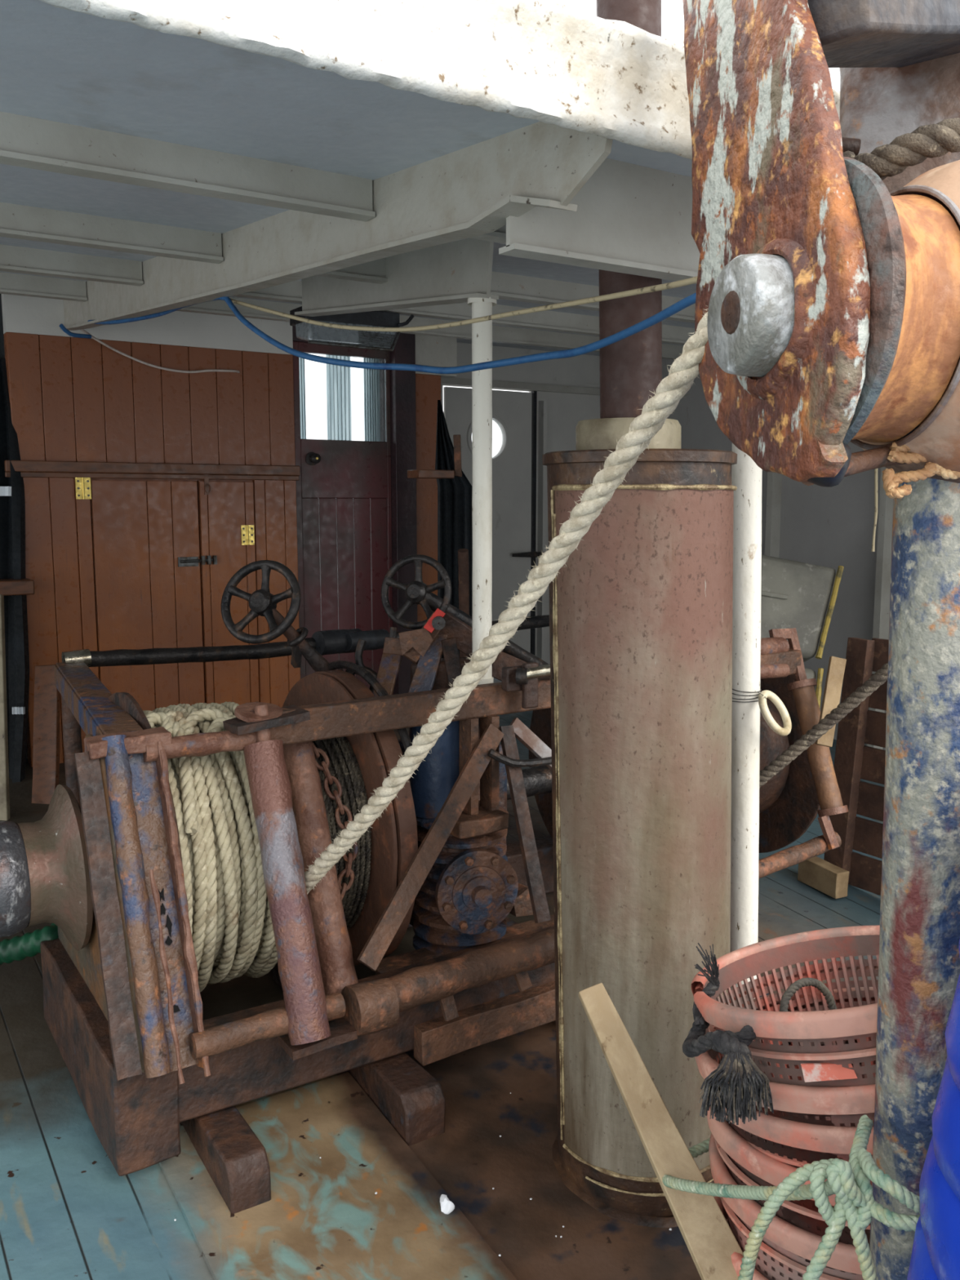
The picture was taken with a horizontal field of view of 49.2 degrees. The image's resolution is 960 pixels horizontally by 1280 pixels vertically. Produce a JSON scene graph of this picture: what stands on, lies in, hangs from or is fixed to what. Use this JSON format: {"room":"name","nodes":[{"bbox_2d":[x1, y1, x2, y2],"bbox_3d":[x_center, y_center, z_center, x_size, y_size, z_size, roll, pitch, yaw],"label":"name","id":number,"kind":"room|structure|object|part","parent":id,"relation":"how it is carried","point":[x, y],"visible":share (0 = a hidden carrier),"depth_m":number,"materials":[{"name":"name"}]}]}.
{"room":"fishing boat deck","nodes":[
{"label":"fishing boat deck","id":0,"kind":"room"},
{"bbox_2d":[0,293,28,762],"bbox_3d":[-2.313,-0.453,5.131,0.020,2.358,0.640,-5,9,-32],"label":"wall","id":1,"kind":"structure","parent":0,"point":[2,335],"depth_m":4.77,"materials":[{"name":"paint"}]},
{"bbox_2d":[4,332,440,766],"bbox_3d":[-1.188,-0.339,5.449,2.237,2.250,0.110,-5,9,-32],"label":"wall","id":2,"kind":"structure","parent":0,"point":[71,398],"depth_m":5.03,"materials":[{"name":"brown wood"}]},
{"bbox_2d":[0,357,29,782],"bbox_3d":[-2.232,-0.278,4.770,0.401,1.981,0.395,0,8,0],"label":"jacket","id":3,"kind":"object","parent":2,"relation":"hanging from","point":[12,499],"visible":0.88,"depth_m":4.76,"materials":[{"name":"black fabric"}]},
{"bbox_2d":[0,577,34,595],"bbox_3d":[-2.182,-0.231,4.657,0.360,0.065,0.140,-5,9,-32],"label":"rail","id":4,"kind":"object","parent":2,"relation":"attached to","point":[8,587],"visible":1,"depth_m":4.66,"materials":[{"name":"brown paint"}]},
{"bbox_2d":[74,478,98,677],"bbox_3d":[-1.523,-0.077,5.218,0.872,1.430,0.030,-5,9,-32],"label":"door frame","id":5,"kind":"structure","parent":2,"relation":"attached to","point":[83,516],"depth_m":4.96,"materials":[{"name":"brown wood"}]},
{"bbox_2d":[75,477,213,711],"bbox_3d":[-1.617,-0.103,5.138,0.635,1.362,0.054,-5,9,-32],"label":"door","id":6,"kind":"structure","parent":2,"relation":"in","point":[145,533],"depth_m":5.11,"materials":[{"name":"brown wood"}]},
{"bbox_2d":[1,293,293,355],"bbox_3d":[-1.555,-1.527,5.053,1.363,0.208,0.072,-5,9,-32],"label":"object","id":7,"kind":"structure","parent":2,"relation":"attached to","point":[20,313],"depth_m":5.05,"materials":[{"name":"white paint"}]},
{"bbox_2d":[4,460,300,480],"bbox_3d":[-1.537,-0.819,5.090,1.413,0.075,0.034,-5,9,-32],"label":"ledge","id":8,"kind":"object","parent":2,"relation":"attached to","point":[28,468],"visible":1,"depth_m":5.04,"materials":[{"name":"brown paint"}]},
{"bbox_2d":[80,328,239,373],"bbox_3d":[-1.517,-1.368,4.994,0.828,0.170,0.070,-6,10,-40],"label":"cable","id":9,"kind":"object","parent":2,"relation":"attached to","point":[82,330],"visible":0.91,"depth_m":5.00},
{"bbox_2d":[197,474,259,705],"bbox_3d":[-1.275,-0.143,5.354,0.288,1.385,0.056,-5,9,-32],"label":"door","id":10,"kind":"structure","parent":2,"relation":"in","point":[225,508],"depth_m":5.32,"materials":[{"name":"brown wood"}]},
{"bbox_2d":[293,341,393,694],"bbox_3d":[-0.746,-0.586,5.712,0.566,2.070,0.211,-5,9,-32],"label":"door","id":11,"kind":"structure","parent":2,"relation":"in","point":[342,414],"depth_m":5.66,"materials":[{"name":"paint"}]},
{"bbox_3d":[-0.868,-0.951,5.503,0.071,0.071,0.070,-5,9,-32],"label":"knob","id":12,"kind":"part","parent":11,"relation":"part of","materials":[{"name":"black metal"}]},
{"bbox_3d":[-0.731,-1.291,5.607,0.509,0.443,0.005,-5,9,-32],"label":"pane","id":13,"kind":"part","parent":11,"relation":"part of","materials":[{"name":"clear glass"}]},
{"bbox_2d":[292,325,417,694],"bbox_3d":[-0.687,-0.483,5.748,0.695,2.458,0.160,-5,9,-32],"label":"door frame","id":14,"kind":"structure","parent":2,"relation":"attached to","point":[402,383],"depth_m":5.77,"materials":[{"name":"red paint"}]},
{"bbox_2d":[407,469,454,478],"bbox_3d":[-0.241,-0.813,5.145,0.200,0.040,0.120,-5,9,-32],"label":"shelf","id":15,"kind":"object","parent":2,"relation":"attached to","point":[415,473],"visible":1,"depth_m":5.09,"materials":[{"name":"brown paint"}]},
{"bbox_2d":[415,333,457,378],"bbox_3d":[-0.279,-1.609,5.867,0.279,0.258,0.115,-5,9,-32],"label":"trim","id":16,"kind":"structure","parent":2,"relation":"attached to","point":[430,350],"depth_m":5.83,"materials":[{"name":"paint"}]},
{"bbox_2d":[435,400,472,657],"bbox_3d":[-0.133,-0.460,5.476,0.199,1.565,0.296,0,8,-1],"label":"hanging oilskin","id":17,"kind":"object","parent":2,"relation":"hanging from","point":[455,526],"visible":0.62,"depth_m":5.45,"materials":[{"name":"black fabric"}]},
{"bbox_2d":[441,434,462,476],"bbox_3d":[-0.140,-0.912,5.200,0.104,0.207,0.055,0,8,0],"label":"wooden peg","id":18,"kind":"object","parent":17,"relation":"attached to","point":[457,446],"visible":0.8,"depth_m":5.18,"materials":[{"name":"brown wood"}]},
{"bbox_2d":[0,0,696,355],"bbox_3d":[-1.290,-1.357,3.715,8.400,0.508,5.310,-5,9,-32],"label":"ceiling","id":19,"kind":"structure","parent":0,"point":[58,64],"depth_m":1.79,"materials":[{"name":"paint"}]},
{"bbox_2d":[0,271,87,302],"bbox_3d":[-3.452,-1.313,3.263,4.270,0.078,0.047,-5,9,-32],"label":"roof beam","id":20,"kind":"structure","parent":19,"relation":"attached to","point":[15,284],"depth_m":4.30,"materials":[{"name":"paint"}]},
{"bbox_2d":[0,244,143,285],"bbox_3d":[-2.993,-1.144,2.564,4.270,0.078,0.047,-5,9,-32],"label":"roof beam","id":21,"kind":"structure","parent":19,"relation":"attached to","point":[13,259],"depth_m":3.57,"materials":[{"name":"metal"}]},
{"bbox_2d":[0,202,223,263],"bbox_3d":[-2.545,-0.979,1.881,4.270,0.078,0.047,-5,9,-32],"label":"roof beam","id":22,"kind":"structure","parent":19,"relation":"attached to","point":[16,221],"depth_m":2.85,"materials":[{"name":"metal"}]},
{"bbox_2d":[0,111,375,222],"bbox_3d":[-2.031,-0.789,1.099,4.270,0.078,0.047,-5,9,-32],"label":"roof beam","id":23,"kind":"structure","parent":19,"relation":"attached to","point":[28,142],"depth_m":2.01,"materials":[{"name":"metal"}]},
{"bbox_2d":[59,121,613,330],"bbox_3d":[-0.844,-1.142,3.193,0.055,0.484,3.890,-5,9,-32],"label":"girder","id":24,"kind":"object","parent":19,"relation":"attached to","point":[471,191],"visible":0.92,"depth_m":2.17,"materials":[{"name":"metal"}]},
{"bbox_2d":[58,324,91,338],"bbox_3d":[-1.783,-1.358,4.623,0.018,0.048,0.171,4,8,26],"label":"air hose","id":25,"kind":"object","parent":24,"relation":"attached to","point":[62,326],"visible":1,"depth_m":4.61,"materials":[{"name":"blue rubber"}]},
{"bbox_2d":[88,292,696,373],"bbox_3d":[-0.583,-0.923,3.011,0.174,0.451,3.451,-6,9,-38],"label":"cable","id":26,"kind":"object","parent":24,"relation":"hanging from","point":[689,300],"visible":0.75,"depth_m":2.45,"materials":[{"name":"blue rubber"}]},
{"bbox_2d":[230,275,697,331],"bbox_3d":[-0.102,-0.812,2.448,0.166,0.243,1.951,-6,9,-37],"label":"cable","id":27,"kind":"object","parent":24,"relation":"attached to","point":[693,280],"visible":0.89,"depth_m":2.39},
{"bbox_2d":[294,238,498,316],"bbox_3d":[-0.308,-1.129,3.332,0.070,0.277,1.260,-5,9,-32],"label":"girder","id":28,"kind":"object","parent":19,"relation":"attached to","point":[455,272],"visible":0.82,"depth_m":3.14,"materials":[{"name":"metal"}]},
{"bbox_2d":[176,297,683,359],"bbox_3d":[-0.036,-1.599,5.437,3.810,0.078,0.047,-5,9,-32],"label":"roof beam","id":29,"kind":"structure","parent":19,"relation":"attached to","point":[500,334],"depth_m":5.37,"materials":[{"name":"metal"}]},
{"bbox_2d":[40,0,840,159],"bbox_3d":[0.153,-0.819,1.519,8.400,0.169,0.048,-5,9,-32],"label":"roof edge","id":30,"kind":"structure","parent":19,"relation":"attached to","point":[546,61],"depth_m":1.41,"materials":[{"name":"white paint"}]},
{"bbox_2d":[231,280,695,345],"bbox_3d":[0.423,-1.430,4.738,3.810,0.078,0.047,-5,9,-32],"label":"roof beam","id":31,"kind":"structure","parent":19,"relation":"attached to","point":[291,291],"depth_m":4.54,"materials":[{"name":"paint"}]},
{"bbox_2d":[289,306,413,351],"bbox_3d":[-0.504,-1.225,4.168,0.464,0.158,0.196,-5,9,-32],"label":"lamp","id":32,"kind":"object","parent":31,"relation":"hanging from","point":[312,333],"visible":0.88,"depth_m":4.09,"materials":[{"name":"black metal"}]},
{"bbox_3d":[-0.534,-1.272,4.164,0.406,0.064,0.160,-5,9,-32],"label":"mounting plate","id":33,"kind":"part","parent":32,"relation":"part of","materials":[{"name":"black metal"}]},
{"bbox_2d":[467,224,506,244],"bbox_3d":[1.385,-1.076,3.274,3.810,0.078,0.047,-5,9,-32],"label":"roof beam","id":34,"kind":"structure","parent":19,"relation":"attached to","point":[499,236],"depth_m":2.41,"materials":[{"name":"metal"}]},
{"bbox_2d":[315,257,695,323],"bbox_3d":[0.872,-1.265,4.056,3.810,0.078,0.047,-5,9,-32],"label":"roof beam","id":35,"kind":"structure","parent":19,"relation":"attached to","point":[508,286],"depth_m":3.60,"materials":[{"name":"paint"}]},
{"bbox_2d":[498,158,700,284],"bbox_3d":[1.651,-0.924,2.877,3.810,0.197,0.050,-5,9,-32],"label":"roof beam","id":36,"kind":"structure","parent":19,"relation":"attached to","point":[628,218],"depth_m":1.99,"materials":[{"name":"metal"}]},
{"bbox_2d":[871,468,877,551],"bbox_3d":[1.475,-0.784,3.898,0.020,0.907,0.130,1,8,10],"label":"twine","id":37,"kind":"object","parent":19,"relation":"hanging from","point":[875,469],"visible":0.34,"depth_m":3.90,"materials":[{"name":"beige fabric"}]},
{"bbox_2d":[0,677,884,1279],"bbox_3d":[0.301,1.475,1.588,8.400,1.200,12.000,-5,9,-32],"label":"floor","id":38,"kind":"structure","parent":0,"point":[66,1212],"depth_m":2.43,"materials":[{"name":"paint"}]},
{"bbox_2d":[0,594,9,820],"bbox_3d":[-2.008,0.286,4.350,0.088,0.938,0.283,-2,8,-18],"label":"board","id":39,"kind":"object","parent":38,"relation":"on","point":[4,766],"visible":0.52,"depth_m":4.33,"materials":[{"name":"wood"}]},
{"bbox_2d":[32,665,59,804],"bbox_3d":[-1.881,0.429,4.551,0.106,0.622,0.236,-1,8,-10],"label":"wooden post","id":40,"kind":"object","parent":38,"relation":"on","point":[46,695],"visible":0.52,"depth_m":4.54,"materials":[{"name":"brown paint"}]},
{"bbox_2d":[159,1071,516,1279],"bbox_3d":[0.127,1.409,1.556,0.518,0.248,2.551,-5,9,-32],"label":"deck plate","id":41,"kind":"object","parent":38,"relation":"on","point":[324,1218],"visible":0.72,"depth_m":2.27,"materials":[{"name":"paint"}]},
{"bbox_2d":[437,1197,456,1211],"bbox_3d":[-0.073,1.228,2.287,0.037,0.030,0.053,-5,9,-32],"label":"paper scrap","id":42,"kind":"object","parent":41,"relation":"on","point":[446,1204],"visible":1,"depth_m":2.27,"materials":[{"name":"white paper"}]},
{"bbox_2d":[173,1092,671,1256],"bbox_3d":[-0.204,1.200,2.414,1.270,0.090,0.551,0,8,-3],"label":"flakes","id":43,"kind":"object","parent":38,"relation":"on","point":[375,1193],"visible":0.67,"depth_m":2.25,"materials":[{"name":"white paint"}]},
{"bbox_2d":[0,554,848,1213],"bbox_3d":[-0.164,0.417,3.362,2.891,1.375,1.670,-6,10,-39],"label":"winch","id":44,"kind":"object","parent":38,"relation":"on","point":[103,865],"depth_m":2.60,"materials":[{"name":"brown metal"}]},
{"bbox_2d":[0,923,58,964],"bbox_3d":[-1.311,0.867,2.957,0.306,0.129,0.099,-1,8,-5],"label":"corrugated hose","id":45,"kind":"object","parent":44,"relation":"on","point":[28,944],"visible":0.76,"depth_m":2.92,"materials":[{"name":"green plastic"}]},
{"bbox_3d":[-1.319,0.537,3.430,0.059,0.842,0.087,-5,9,-32],"label":"post","id":46,"kind":"part","parent":44,"relation":"part of","materials":[{"name":"brown metal"}]},
{"bbox_3d":[-1.069,0.182,2.904,0.093,0.093,1.166,-4,8,-27],"label":"rail","id":47,"kind":"part","parent":44,"relation":"part of","materials":[{"name":"brown metal"}]},
{"bbox_3d":[-0.949,0.561,2.558,0.020,0.699,0.866,-5,9,-32],"label":"plate","id":48,"kind":"part","parent":44,"relation":"part of","materials":[{"name":"brown metal"}]},
{"bbox_3d":[-0.753,0.570,2.293,0.058,0.699,0.314,-5,9,-32],"label":"post","id":49,"kind":"part","parent":44,"relation":"part of","materials":[{"name":"brown metal"}]},
{"bbox_2d":[142,701,277,991],"bbox_3d":[-0.760,0.546,2.816,0.366,0.785,0.748,-5,9,-32],"label":"coiled rope","id":50,"kind":"object","parent":44,"relation":"attached to","point":[230,921],"visible":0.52,"depth_m":2.53,"materials":[{"name":"beige fabric"}]},
{"bbox_2d":[311,736,371,929],"bbox_3d":[-0.508,0.517,2.976,0.162,0.644,0.645,-5,9,-32],"label":"cable","id":51,"kind":"object","parent":44,"relation":"attached to","point":[353,796],"visible":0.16,"depth_m":2.75,"materials":[{"name":"black metal"}]},
{"bbox_2d":[311,741,358,899],"bbox_3d":[-0.394,0.470,2.718,0.179,0.423,0.050,6,10,39],"label":"chain","id":52,"kind":"object","parent":51,"relation":"on","point":[329,779],"visible":0.67,"depth_m":2.69,"materials":[{"name":"brown metal"}]},
{"bbox_2d":[341,977,399,1036],"bbox_3d":[-0.262,0.867,2.486,0.100,0.121,0.118,-5,9,-32],"label":"socket","id":53,"kind":"object","parent":44,"relation":"attached to","point":[371,1006],"depth_m":2.45,"materials":[{"name":"brown metal"}]},
{"bbox_3d":[-0.273,0.110,3.075,0.058,0.195,0.194,2,8,12],"label":"clutch lever","id":54,"kind":"part","parent":44,"relation":"part of","materials":[{"name":"blue paint"}]},
{"bbox_3d":[-0.228,0.023,3.120,0.120,0.065,0.026,0,8,0],"label":"clutch lever","id":55,"kind":"part","parent":44,"relation":"part of","materials":[{"name":"brown metal"}]},
{"bbox_3d":[-0.162,-0.005,3.100,0.138,0.146,0.046,-5,9,-32],"label":"clutch lever","id":56,"kind":"part","parent":44,"relation":"part of","materials":[{"name":"brown metal"}]},
{"bbox_3d":[-0.147,0.058,3.074,0.063,0.249,0.220,3,8,21],"label":"clutch lever","id":57,"kind":"part","parent":44,"relation":"part of","materials":[{"name":"blue paint"}]},
{"bbox_2d":[439,995,458,1021],"bbox_3d":[-0.085,0.895,2.628,0.044,0.106,0.052,-5,9,-32],"label":"post","id":58,"kind":"object","parent":44,"relation":"on","point":[447,1003],"depth_m":2.62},
{"bbox_3d":[-0.075,0.091,3.050,0.048,0.183,0.148,-2,8,-17],"label":"clutch lever","id":59,"kind":"part","parent":44,"relation":"part of","materials":[{"name":"brown metal"}]},
{"bbox_2d":[367,915,555,1064],"bbox_3d":[0.085,0.947,2.933,0.755,0.178,0.268,-5,9,-32],"label":"frame","id":60,"kind":"object","parent":44,"relation":"on","point":[495,1011],"depth_m":2.77,"materials":[{"name":"brown metal"}]},
{"bbox_3d":[-0.037,0.000,3.125,0.214,0.181,0.042,-2,8,-12],"label":"clutch lever","id":61,"kind":"part","parent":44,"relation":"part of","materials":[{"name":"brown metal"}]},
{"bbox_3d":[-0.035,0.492,2.894,0.164,0.050,0.184,-5,9,-32],"label":"motor plate","id":62,"kind":"part","parent":44,"relation":"part of","materials":[{"name":"brown metal"}]},
{"bbox_2d":[467,296,496,684],"bbox_3d":[0.006,-0.387,2.949,0.080,1.117,0.080,-5,9,-32],"label":"stanchion","id":63,"kind":"object","parent":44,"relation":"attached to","point":[482,331],"visible":0.8,"depth_m":2.92,"materials":[{"name":"white paint"}]},
{"bbox_2d":[304,305,708,894],"bbox_3d":[-0.071,0.111,2.034,0.070,1.313,1.352,-6,10,-39],"label":"rope","id":64,"kind":"object","parent":44,"relation":"attached to","point":[683,371],"visible":0.91,"depth_m":1.80,"materials":[{"name":"beige fabric"}]},
{"bbox_3d":[0.113,0.100,3.100,0.179,0.138,0.032,0,8,3],"label":"clutch lever","id":65,"kind":"part","parent":44,"relation":"part of","materials":[{"name":"metal"}]},
{"bbox_3d":[0.317,0.065,2.977,0.502,0.052,0.031,-5,9,-35],"label":"bright rod","id":66,"kind":"part","parent":44,"relation":"part of","materials":[{"name":"metal"}]},
{"bbox_2d":[759,662,888,787],"bbox_3d":[0.967,0.224,2.942,0.621,0.654,0.053,4,9,29],"label":"rope","id":67,"kind":"object","parent":44,"relation":"attached to","point":[880,677],"visible":0.57,"depth_m":2.94,"materials":[{"name":"grey fabric"}]},
{"bbox_3d":[1.146,0.201,3.425,0.052,0.289,0.147,6,9,37],"label":"loose slat","id":68,"kind":"part","parent":44,"relation":"part of","materials":[{"name":"beige wood"}]},
{"bbox_2d":[457,548,469,656],"bbox_3d":[-0.075,0.088,5.157,0.053,1.087,0.426,0,8,1],"label":"pole","id":69,"kind":"object","parent":38,"relation":"on","point":[463,553],"visible":0.27,"depth_m":4.95,"materials":[{"name":"brown wood"}]},
{"bbox_2d":[542,0,737,1227],"bbox_3d":[0.375,-0.459,2.256,0.467,3.479,0.459,-5,9,-32],"label":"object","id":70,"kind":"object","parent":38,"relation":"on","point":[641,614],"visible":0.75,"depth_m":2.19,"materials":[{"name":"metal"}]},
{"bbox_3d":[0.342,-0.392,2.269,0.417,0.028,0.416,-5,9,-32],"label":"lid","id":71,"kind":"part","parent":70,"relation":"part of","materials":[{"name":"brown metal"}]},
{"bbox_2d":[578,982,743,1279],"bbox_3d":[0.375,1.007,1.838,0.102,0.597,0.652,-5,9,-32],"label":"batten","id":72,"kind":"object","parent":38,"relation":"on","point":[710,1242],"visible":1,"depth_m":1.89,"materials":[{"name":"brown wood"}]},
{"bbox_2d":[714,1195,768,1279],"bbox_3d":[0.656,1.190,1.883,0.482,0.308,0.482,-1,8,-7],"label":"basket","id":73,"kind":"object","parent":38,"relation":"on","point":[736,1258],"visible":0.04,"depth_m":1.78,"materials":[{"name":"pink plastic"}]},
{"bbox_2d":[708,1133,863,1279],"bbox_3d":[0.649,1.067,1.867,0.482,0.308,0.482,4,9,31],"label":"basket","id":74,"kind":"object","parent":73,"relation":"on","point":[785,1237],"visible":0.26,"depth_m":1.70,"materials":[{"name":"pink plastic"}]},
{"bbox_2d":[706,1098,870,1279],"bbox_3d":[0.639,0.966,1.853,0.482,0.325,0.482,-1,8,-6],"label":"basket","id":75,"kind":"object","parent":74,"relation":"on","point":[737,1153],"visible":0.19,"depth_m":1.72,"materials":[{"name":"pink plastic"}]},
{"bbox_2d":[713,1042,873,1279],"bbox_3d":[0.634,0.881,1.841,0.480,0.373,0.478,-2,8,-13],"label":"basket","id":76,"kind":"object","parent":75,"relation":"on","point":[814,1137],"visible":0.09,"depth_m":1.63,"materials":[{"name":"pink plastic"}]},
{"bbox_2d":[694,986,878,1269],"bbox_3d":[0.612,0.821,1.833,0.479,0.390,0.475,-2,8,-13],"label":"basket","id":77,"kind":"object","parent":76,"relation":"on","point":[822,1102],"visible":0.13,"depth_m":1.63,"materials":[{"name":"pink plastic"}]},
{"bbox_2d":[691,925,879,1185],"bbox_3d":[0.604,0.698,1.817,0.474,0.408,0.476,0,8,2],"label":"basket","id":78,"kind":"object","parent":77,"relation":"on","point":[806,1028],"depth_m":1.89,"materials":[{"name":"pink plastic"}]},
{"bbox_2d":[682,942,773,1124],"bbox_3d":[0.389,0.634,1.701,0.120,0.181,0.298,0,8,0],"label":"rope","id":79,"kind":"object","parent":78,"relation":"attached to","point":[737,1083],"visible":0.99,"depth_m":1.58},
{"bbox_3d":[0.574,0.649,1.833,0.147,0.105,0.053,-5,9,-32],"label":"rope handle","id":80,"kind":"part","parent":78,"relation":"part of","materials":[{"name":"grey fabric"}]},
{"bbox_2d":[800,1062,857,1082],"bbox_3d":[0.530,0.656,1.595,0.080,0.020,0.022,0,8,-1],"label":"flap","id":81,"kind":"object","parent":78,"relation":"on","point":[814,1072],"visible":1,"depth_m":1.59,"materials":[{"name":"plastic"}]},
{"bbox_2d":[729,443,762,990],"bbox_3d":[0.732,0.064,2.802,0.157,2.190,0.140,-5,9,-32],"label":"stanchion","id":82,"kind":"object","parent":38,"relation":"on","point":[746,475],"visible":0.51,"depth_m":2.79,"materials":[{"name":"white paint"}]},
{"bbox_2d":[732,688,791,736],"bbox_3d":[0.703,0.186,2.734,0.165,0.141,0.247,5,9,33],"label":"ring","id":83,"kind":"object","parent":82,"relation":"attached to","point":[769,719],"visible":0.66,"depth_m":2.77,"materials":[{"name":"white plastic"}]},
{"bbox_2d":[804,667,823,706],"bbox_3d":[1.285,0.398,4.797,0.508,0.662,0.478,0,8,1],"label":"tub","id":84,"kind":"object","parent":38,"relation":"on","point":[811,673],"visible":0.16,"depth_m":4.68,"materials":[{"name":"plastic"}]},
{"bbox_2d":[760,555,844,662],"bbox_3d":[1.341,-0.139,4.853,0.610,0.581,0.478,0,8,1],"label":"panel","id":85,"kind":"object","parent":84,"relation":"on","point":[796,594],"visible":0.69,"depth_m":4.71,"materials":[{"name":"grey plastic"}]},
{"bbox_2d":[797,637,888,898],"bbox_3d":[1.595,0.512,3.697,0.269,0.956,0.957,-5,9,-34],"label":"wooden pallet","id":86,"kind":"object","parent":38,"relation":"on","point":[841,867],"visible":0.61,"depth_m":3.99,"materials":[{"name":"brown wood"}]},
{"bbox_2d":[869,425,959,1279],"bbox_3d":[0.666,0.566,1.529,0.220,1.722,0.220,-5,9,-32],"label":"post","id":87,"kind":"object","parent":38,"relation":"on","point":[919,962],"visible":0.79,"depth_m":1.44,"materials":[{"name":"blue metal"}]},
{"bbox_2d":[662,1114,919,1279],"bbox_3d":[0.443,0.837,1.652,0.224,0.376,0.644,-2,8,-12],"label":"rope","id":88,"kind":"object","parent":87,"relation":"attached to","point":[850,1181],"visible":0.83,"depth_m":1.39,"materials":[{"name":"green fabric"}]},
{"bbox_2d":[683,0,959,485],"bbox_3d":[0.593,-0.622,1.421,0.628,0.826,0.579,-1,8,-10],"label":"block","id":89,"kind":"object","parent":87,"relation":"on","point":[829,288],"visible":0.99,"depth_m":1.26,"materials":[{"name":"paint"}]},
{"bbox_3d":[0.359,-0.567,1.343,0.035,0.727,0.446,-2,8,-15],"label":"cheek plate","id":90,"kind":"part","parent":89,"relation":"part of","materials":[{"name":"paint"}]},
{"bbox_3d":[0.525,-0.228,1.337,0.300,0.064,0.056,-3,8,-24],"label":"rod","id":91,"kind":"part","parent":89,"relation":"part of","materials":[{"name":"brown metal"}]},
{"bbox_3d":[0.417,-0.403,1.316,0.050,0.368,0.369,-2,8,-15],"label":"rim plate","id":92,"kind":"part","parent":89,"relation":"part of","materials":[{"name":"grey metal"}]},
{"bbox_2d":[843,117,959,180],"bbox_3d":[0.602,-0.667,1.421,0.238,0.089,0.070,3,8,18],"label":"rope","id":93,"kind":"object","parent":89,"relation":"on","point":[931,140],"visible":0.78,"depth_m":1.40,"materials":[{"name":"beige fabric"}]},
{"bbox_2d":[882,441,959,499],"bbox_3d":[0.573,-0.219,1.335,0.122,0.080,0.023,0,8,-1],"label":"twine lashing","id":94,"kind":"object","parent":89,"relation":"attached to","point":[891,480],"visible":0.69,"depth_m":1.33,"materials":[{"name":"beige fabric"}]},
{"bbox_2d":[906,938,959,1279],"bbox_3d":[0.789,0.839,1.169,0.699,1.385,0.598,0,8,-2],"label":"tarp","id":95,"kind":"object","parent":38,"relation":"on","point":[935,1251],"visible":1,"depth_m":1.19,"materials":[{"name":"plastic"}]},
{"bbox_2d":[440,342,599,664],"bbox_3d":[0.121,-0.760,7.188,1.889,2.430,0.030,-5,9,-32],"label":"wall","id":96,"kind":"structure","parent":0,"point":[564,410],"depth_m":7.34,"materials":[{"name":"white paint"}]},
{"bbox_2d":[443,386,544,654],"bbox_3d":[0.117,-0.761,7.122,0.782,1.851,0.095,-5,9,-32],"label":"door","id":97,"kind":"structure","parent":96,"relation":"in","point":[514,414],"depth_m":7.17,"materials":[{"name":"white paint"}]},
{"bbox_3d":[0.046,-1.352,7.037,0.274,0.274,0.006,-5,9,-32],"label":"porthole glass","id":98,"kind":"part","parent":97,"relation":"part of","materials":[{"name":"white glass"}]},
{"bbox_3d":[0.333,-0.593,7.272,0.282,0.040,0.075,-5,9,-32],"label":"lever handle","id":99,"kind":"part","parent":97,"relation":"part of","materials":[{"name":"black metal"}]},
{"bbox_2d":[440,377,599,395],"bbox_3d":[0.137,-1.711,7.037,1.889,0.045,0.030,-5,9,-32],"label":"trim","id":100,"kind":"structure","parent":96,"relation":"attached to","point":[451,381],"depth_m":7.15,"materials":[{"name":"paint"}]},
{"bbox_2d":[537,400,546,661],"bbox_3d":[0.433,-0.727,7.340,0.030,1.856,0.059,-5,9,-32],"label":"trim","id":101,"kind":"structure","parent":96,"relation":"attached to","point":[542,446],"depth_m":7.30,"materials":[{"name":"white paint"}]},
{"bbox_2d":[662,358,888,750],"bbox_3d":[2.345,-0.407,5.438,0.030,2.679,5.430,-5,9,-32],"label":"wall","id":102,"kind":"structure","parent":0,"point":[828,525],"depth_m":5.97,"materials":[{"name":"paint"}]},
{"bbox_2d":[764,471,782,557],"bbox_3d":[1.744,-0.607,6.254,0.080,2.190,0.040,-5,9,-32],"label":"frame","id":103,"kind":"object","parent":102,"relation":"attached to","point":[772,517],"visible":0.29,"depth_m":6.22,"materials":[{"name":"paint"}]},
{"bbox_2d":[866,466,893,749],"bbox_3d":[2.164,-0.452,5.614,0.080,2.190,0.040,-5,9,-32],"label":"frame","id":104,"kind":"object","parent":102,"relation":"attached to","point":[883,565],"visible":0.29,"depth_m":5.60,"materials":[{"name":"paint"}]}
]}

